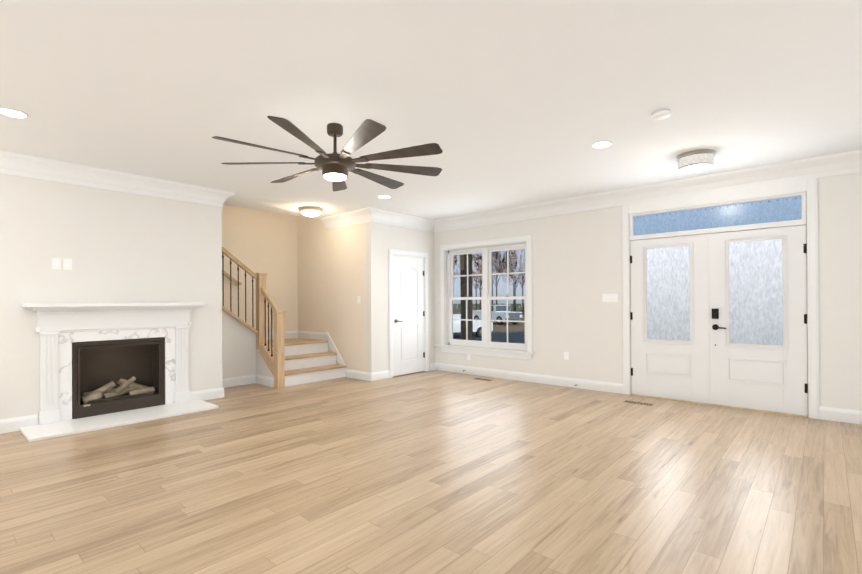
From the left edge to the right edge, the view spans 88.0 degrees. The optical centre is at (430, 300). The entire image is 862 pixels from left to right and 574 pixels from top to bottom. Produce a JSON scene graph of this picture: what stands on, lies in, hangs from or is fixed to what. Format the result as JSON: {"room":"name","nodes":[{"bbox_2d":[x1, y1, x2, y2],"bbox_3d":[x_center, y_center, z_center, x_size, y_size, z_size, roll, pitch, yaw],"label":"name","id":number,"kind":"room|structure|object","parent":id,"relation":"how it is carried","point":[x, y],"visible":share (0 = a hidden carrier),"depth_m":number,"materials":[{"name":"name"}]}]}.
{"room":"living room","nodes":[
{"label":"living room","id":0,"kind":"room"},
{"bbox_2d":[0,174,221,422],"bbox_3d":[-3.765,-0.071,5.310,0.670,2.720,2.230,0,0,41],"label":"wall","id":1,"kind":"structure","parent":0,"point":[118,247],"depth_m":4.91,"materials":[{"name":"paint"}]},
{"bbox_2d":[0,414,38,433],"bbox_3d":[-4.109,1.221,4.390,0.017,0.135,0.370,0,0,41],"label":"baseboard","id":2,"kind":"structure","parent":1,"relation":"attached to","point":[8,425],"depth_m":4.41,"materials":[{"name":"white wood"}]},
{"bbox_2d":[52,258,60,269],"bbox_3d":[-3.900,-0.382,4.647,0.008,0.118,0.075,0,0,41],"label":"outlet","id":3,"kind":"object","parent":1,"relation":"attached to","point":[56,263],"visible":1,"depth_m":4.64,"materials":[{"name":"white plastic"}]},
{"bbox_2d":[63,259,71,269],"bbox_3d":[-3.841,-0.382,4.715,0.008,0.118,0.075,0,0,41],"label":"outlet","id":4,"kind":"object","parent":1,"relation":"attached to","point":[67,264],"visible":1,"depth_m":4.71,"materials":[{"name":"white plastic"}]},
{"bbox_2d":[22,302,204,424],"bbox_3d":[-3.445,0.640,5.003,0.205,1.232,1.670,0,0,41],"label":"fireplace surround","id":5,"kind":"object","parent":1,"relation":"attached to","point":[60,328],"visible":1,"depth_m":4.85,"materials":[{"name":"stone"}]},
{"bbox_2d":[0,150,234,206],"bbox_3d":[-3.475,-1.336,5.050,0.124,0.195,2.478,0,0,41],"label":"crown molding","id":6,"kind":"structure","parent":1,"relation":"attached to","point":[34,167],"depth_m":4.92,"materials":[{"name":"white wood"}]},
{"bbox_2d":[72,337,164,418],"bbox_3d":[-3.660,0.852,5.193,0.432,0.809,0.882,0,0,41],"label":"fireplace insert","id":7,"kind":"object","parent":1,"relation":"in","point":[111,376],"visible":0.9,"depth_m":5.22,"materials":[{"name":"grey metal"}]},
{"bbox_2d":[190,387,223,400],"bbox_3d":[-2.908,1.217,5.751,0.017,0.135,0.440,0,0,41],"label":"baseboard","id":8,"kind":"structure","parent":1,"relation":"attached to","point":[208,394],"depth_m":5.77,"materials":[{"name":"white wood"}]},
{"bbox_2d":[222,309,273,378],"bbox_3d":[-3.508,-0.072,5.780,0.633,2.720,3.035,0,0,41],"label":"wall","id":9,"kind":"structure","parent":0,"point":[241,355],"depth_m":6.76,"materials":[{"name":"paint"}]},
{"bbox_2d":[222,374,256,386],"bbox_3d":[-2.995,1.219,6.662,0.017,0.135,0.810,0,0,41],"label":"baseboard","id":10,"kind":"structure","parent":9,"relation":"attached to","point":[249,379],"depth_m":6.76,"materials":[{"name":"white wood"}]},
{"bbox_2d":[256,375,273,386],"bbox_3d":[-2.528,1.217,6.778,0.503,0.135,0.017,0,0,41],"label":"baseboard","id":11,"kind":"structure","parent":9,"relation":"attached to","point":[263,380],"depth_m":6.76,"materials":[{"name":"white wood"}]},
{"bbox_2d":[222,204,297,338],"bbox_3d":[-4.964,-1.353,5.784,0.120,5.300,7.220,0,0,41],"label":"wall","id":12,"kind":"structure","parent":0,"point":[257,241],"depth_m":7.92,"materials":[{"name":"paint"}]},
{"bbox_2d":[266,331,295,339],"bbox_3d":[-3.998,-0.664,6.768,0.017,2.745,4.470,0,0,41],"label":"baseboard","id":13,"kind":"structure","parent":12,"relation":"attached to","point":[288,334],"depth_m":8.26,"materials":[{"name":"white wood"}]},
{"bbox_2d":[297,216,366,371],"bbox_3d":[-1.793,-1.368,7.879,2.100,5.300,0.120,0,0,41],"label":"wall","id":14,"kind":"structure","parent":0,"point":[331,275],"depth_m":7.67,"materials":[{"name":"paint"}]},
{"bbox_2d":[320,208,367,229],"bbox_3d":[-1.446,-1.343,7.410,1.200,0.195,0.124,0,0,41],"label":"crown molding","id":15,"kind":"structure","parent":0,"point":[354,217],"depth_m":7.42,"materials":[{"name":"white wood"}]},
{"bbox_2d":[366,222,434,372],"bbox_3d":[-0.487,-0.211,7.670,0.120,2.970,1.530,0,0,41],"label":"wall","id":16,"kind":"structure","parent":0,"point":[381,238],"depth_m":7.25,"materials":[{"name":"paint"}]},
{"bbox_2d":[296,331,375,380],"bbox_3d":[-1.716,0.912,7.727,2.087,0.740,0.017,0,0,41],"label":"baseboard","id":17,"kind":"structure","parent":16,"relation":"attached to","point":[349,373],"depth_m":7.62,"materials":[{"name":"white wood"}]},
{"bbox_2d":[376,370,389,380],"bbox_3d":[-0.806,1.207,7.191,0.017,0.135,0.363,0,0,41],"label":"baseboard","id":18,"kind":"structure","parent":16,"relation":"attached to","point":[380,375],"depth_m":7.21,"materials":[{"name":"white wood"}]},
{"bbox_2d":[364,207,435,231],"bbox_3d":[-0.484,-1.349,7.499,0.124,0.195,1.530,0,0,41],"label":"crown molding","id":19,"kind":"structure","parent":16,"relation":"attached to","point":[371,214],"depth_m":7.45,"materials":[{"name":"white wood"}]},
{"bbox_2d":[388,248,428,377],"bbox_3d":[-0.414,0.207,7.728,0.144,2.132,0.964,0,0,41],"label":"trim","id":20,"kind":"structure","parent":16,"relation":"attached to","point":[392,252],"depth_m":7.57,"materials":[{"name":"white wood"}]},
{"bbox_2d":[393,255,424,375],"bbox_3d":[-0.370,0.252,7.695,0.095,2.019,0.772,0,0,41],"label":"closet door","id":21,"kind":"structure","parent":16,"relation":"in","point":[408,320],"depth_m":7.69,"materials":[{"name":"white wood"}]},
{"bbox_2d":[0,370,861,573],"bbox_3d":[-0.712,1.326,3.157,10.100,0.120,9.000,0,0,41],"label":"floor","id":22,"kind":"structure","parent":0,"point":[435,472],"depth_m":3.01,"materials":[{"name":"brown wood"}]},
{"bbox_2d":[20,399,218,441],"bbox_3d":[-3.304,1.270,4.867,0.589,0.030,1.690,0,0,41],"label":"hearth slab","id":23,"kind":"object","parent":22,"relation":"on","point":[68,427],"visible":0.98,"depth_m":4.70,"materials":[{"name":"stone"}]},
{"bbox_2d":[266,338,345,386],"bbox_3d":[-3.417,-0.173,6.310,1.488,2.925,4.390,0,0,41],"label":"steps","id":24,"kind":"structure","parent":22,"relation":"on","point":[309,360],"depth_m":7.26,"materials":[{"name":"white wood"}]},
{"bbox_2d":[222,246,257,348],"bbox_3d":[-3.603,-0.848,5.914,0.120,3.301,2.987,0,0,41],"label":"balustrade","id":25,"kind":"object","parent":24,"relation":"on","point":[224,252],"depth_m":6.77,"materials":[{"name":"brown wood"}]},
{"bbox_2d":[258,273,285,387],"bbox_3d":[-2.406,0.426,6.756,0.544,1.713,0.150,0,0,41],"label":"balustrade","id":26,"kind":"object","parent":24,"relation":"on","point":[274,360],"depth_m":6.69,"materials":[{"name":"brown wood"}]},
{"bbox_2d":[473,378,492,380],"bbox_3d":[0.827,1.262,7.135,0.340,0.006,0.120,0,0,41],"label":"floor vent","id":27,"kind":"object","parent":22,"relation":"in","point":[482,379],"visible":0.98,"depth_m":7.12,"materials":[{"name":"brown wood"}]},
{"bbox_2d":[623,400,654,405],"bbox_3d":[2.526,1.248,5.434,0.340,0.006,0.120,0,0,41],"label":"floor vent","id":28,"kind":"object","parent":22,"relation":"in","point":[635,402],"visible":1,"depth_m":5.41,"materials":[{"name":"brown wood"}]},
{"bbox_2d":[0,0,861,219],"bbox_3d":[-0.718,-1.579,3.154,9.970,0.250,8.900,0,0,41],"label":"ceiling","id":29,"kind":"structure","parent":0,"point":[503,104],"depth_m":3.09,"materials":[{"name":"paint"}]},
{"bbox_2d":[0,107,28,117],"bbox_3d":[-3.203,-1.434,3.414,0.190,0.008,0.190,0,0,41],"label":"recessed light","id":30,"kind":"object","parent":29,"relation":"in","point":[10,112],"visible":1,"depth_m":3.41,"materials":[{"name":"white plastic"}]},
{"bbox_2d":[298,206,322,216],"bbox_3d":[-1.884,-1.371,6.999,0.380,0.134,0.380,0,0,41],"label":"flush-mount dome light","id":31,"kind":"object","parent":29,"relation":"attached to","point":[310,211],"visible":1,"depth_m":6.89,"materials":[{"name":"beige glass"}]},
{"bbox_2d":[212,116,442,190],"bbox_3d":[-0.811,-1.227,3.716,1.823,0.450,1.849,0,0,41],"label":"ceiling fan","id":32,"kind":"object","parent":29,"relation":"hanging from","point":[335,167],"visible":1,"depth_m":3.59,"materials":[{"name":"brown wood"}]},
{"bbox_2d":[378,195,390,198],"bbox_3d":[-0.648,-1.444,6.215,0.190,0.008,0.190,0,0,41],"label":"recessed light","id":33,"kind":"object","parent":29,"relation":"in","point":[384,196],"visible":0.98,"depth_m":6.18,"materials":[{"name":"white plastic"}]},
{"bbox_2d":[591,141,612,147],"bbox_3d":[1.602,-1.462,4.186,0.190,0.008,0.190,0,0,41],"label":"recessed light","id":34,"kind":"object","parent":29,"relation":"in","point":[601,144],"visible":1,"depth_m":4.17,"materials":[{"name":"white plastic"}]},
{"bbox_2d":[652,109,670,119],"bbox_3d":[1.802,-1.451,3.490,0.132,0.036,0.132,0,0,41],"label":"smoke detector","id":35,"kind":"object","parent":29,"relation":"attached to","point":[662,114],"visible":1,"depth_m":3.46,"materials":[{"name":"white plastic"}]},
{"bbox_2d":[677,150,714,172],"bbox_3d":[2.681,-1.384,4.515,0.336,0.176,0.336,0,0,41],"label":"drum light","id":36,"kind":"object","parent":29,"relation":"attached to","point":[695,161],"visible":1,"depth_m":4.41,"materials":[{"name":"silver metal"}]},
{"bbox_2d":[434,172,861,417],"bbox_3d":[2.187,-0.230,6.429,9.970,2.970,0.150,0,0,41],"label":"wall","id":37,"kind":"structure","parent":0,"point":[576,265],"depth_m":6.19,"materials":[{"name":"paint"}]},
{"bbox_2d":[434,235,534,359],"bbox_3d":[0.864,-0.042,7.559,2.010,1.925,0.200,0,0,41],"label":"window unit","id":38,"kind":"structure","parent":37,"relation":"in","point":[486,298],"depth_m":7.53,"materials":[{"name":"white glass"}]},
{"bbox_2d":[432,363,622,393],"bbox_3d":[1.323,1.193,7.085,3.350,0.135,0.017,0,0,41],"label":"baseboard","id":39,"kind":"structure","parent":37,"relation":"attached to","point":[611,387],"depth_m":6.83,"materials":[{"name":"white wood"}]},
{"bbox_2d":[564,352,568,359],"bbox_3d":[1.976,0.806,6.514,0.070,0.115,0.008,0,0,41],"label":"electrical outlet plate","id":40,"kind":"object","parent":37,"relation":"attached to","point":[566,355],"visible":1,"depth_m":6.51,"materials":[{"name":"white plastic"}]},
{"bbox_2d":[602,293,617,301],"bbox_3d":[2.446,-0.041,6.093,0.202,0.108,0.012,0,0,41],"label":"switch plate","id":41,"kind":"object","parent":37,"relation":"attached to","point":[609,297],"visible":1,"depth_m":6.08,"materials":[{"name":"white plastic"}]},
{"bbox_2d":[436,149,861,231],"bbox_3d":[2.864,-1.374,5.644,7.600,0.195,0.124,0,0,41],"label":"crown molding","id":42,"kind":"structure","parent":37,"relation":"attached to","point":[848,162],"depth_m":5.49,"materials":[{"name":"white wood"}]},
{"bbox_2d":[630,192,807,415],"bbox_3d":[3.343,0.040,5.358,1.798,2.386,0.166,0,0,41],"label":"entry door","id":43,"kind":"structure","parent":37,"relation":"in","point":[718,314],"depth_m":5.24,"materials":[{"name":"white wood"}]},
{"bbox_2d":[630,225,807,417],"bbox_3d":[3.353,0.220,5.367,1.796,2.050,0.160,0,0,41],"label":"trim","id":44,"kind":"structure","parent":37,"relation":"attached to","point":[737,407],"depth_m":5.09,"materials":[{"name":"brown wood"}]},
{"bbox_2d":[622,178,818,418],"bbox_3d":[3.310,-0.017,5.320,1.980,2.525,0.026,0,0,41],"label":"door frame","id":45,"kind":"structure","parent":37,"relation":"attached to","point":[809,187],"depth_m":4.89,"materials":[{"name":"white wood"}]},
{"bbox_2d":[819,406,861,424],"bbox_3d":[4.913,1.164,3.914,2.270,0.135,0.017,0,0,41],"label":"baseboard","id":46,"kind":"structure","parent":37,"relation":"attached to","point":[825,413],"depth_m":4.55,"materials":[{"name":"white wood"}]},
{"label":"outside","id":47,"kind":"structure","parent":0,"visible":0},
{"bbox_2d":[453,304,524,343],"bbox_3d":[72.908,2.254,166.160,420.000,0.200,326.800,0,0,41],"label":"ground","id":48,"kind":"structure","parent":47,"point":[515,331],"depth_m":34.04,"materials":[{"name":"grey asphalt"}]},
{"bbox_2d":[453,314,492,336],"bbox_3d":[1.422,1.595,28.325,4.660,1.420,1.980,0,0,-19],"label":"car","id":49,"kind":"object","parent":48,"relation":"on","point":[477,329],"depth_m":27.80,"materials":[{"name":"white metal"}]},
{"bbox_2d":[454,249,524,313],"bbox_3d":[-8.333,-8.610,88.370,103.175,22.204,113.678,0,0,41],"label":"trees","id":50,"kind":"object","parent":48,"relation":"on","point":[499,265],"depth_m":84.90,"materials":[{"name":"brown plant"}]},
{"bbox_2d":[454,266,524,307],"bbox_3d":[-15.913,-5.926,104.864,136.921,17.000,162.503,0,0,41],"label":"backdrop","id":51,"kind":"object","parent":48,"relation":"on","point":[493,292],"depth_m":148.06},
{"bbox_2d":[473,305,522,324],"bbox_3d":[6.372,1.369,44.243,2.080,1.880,5.920,0,0,-31],"label":"truck","id":52,"kind":"object","parent":48,"relation":"on","point":[498,312],"depth_m":42.79,"materials":[{"name":"white metal"}]},
{"bbox_3d":[3.054,0.372,7.807,17.000,4.160,3.040,0,0,41],"label":"porch","id":53,"kind":"object","parent":48,"relation":"on","visible":0},
{"bbox_2d":[460,254,472,339],"bbox_3d":[0.851,0.067,10.710,0.213,2.524,0.213,0,0,41],"label":"post","id":54,"kind":"object","parent":53,"relation":"on","point":[463,280],"depth_m":10.64,"materials":[{"name":"wood"}]}
]}

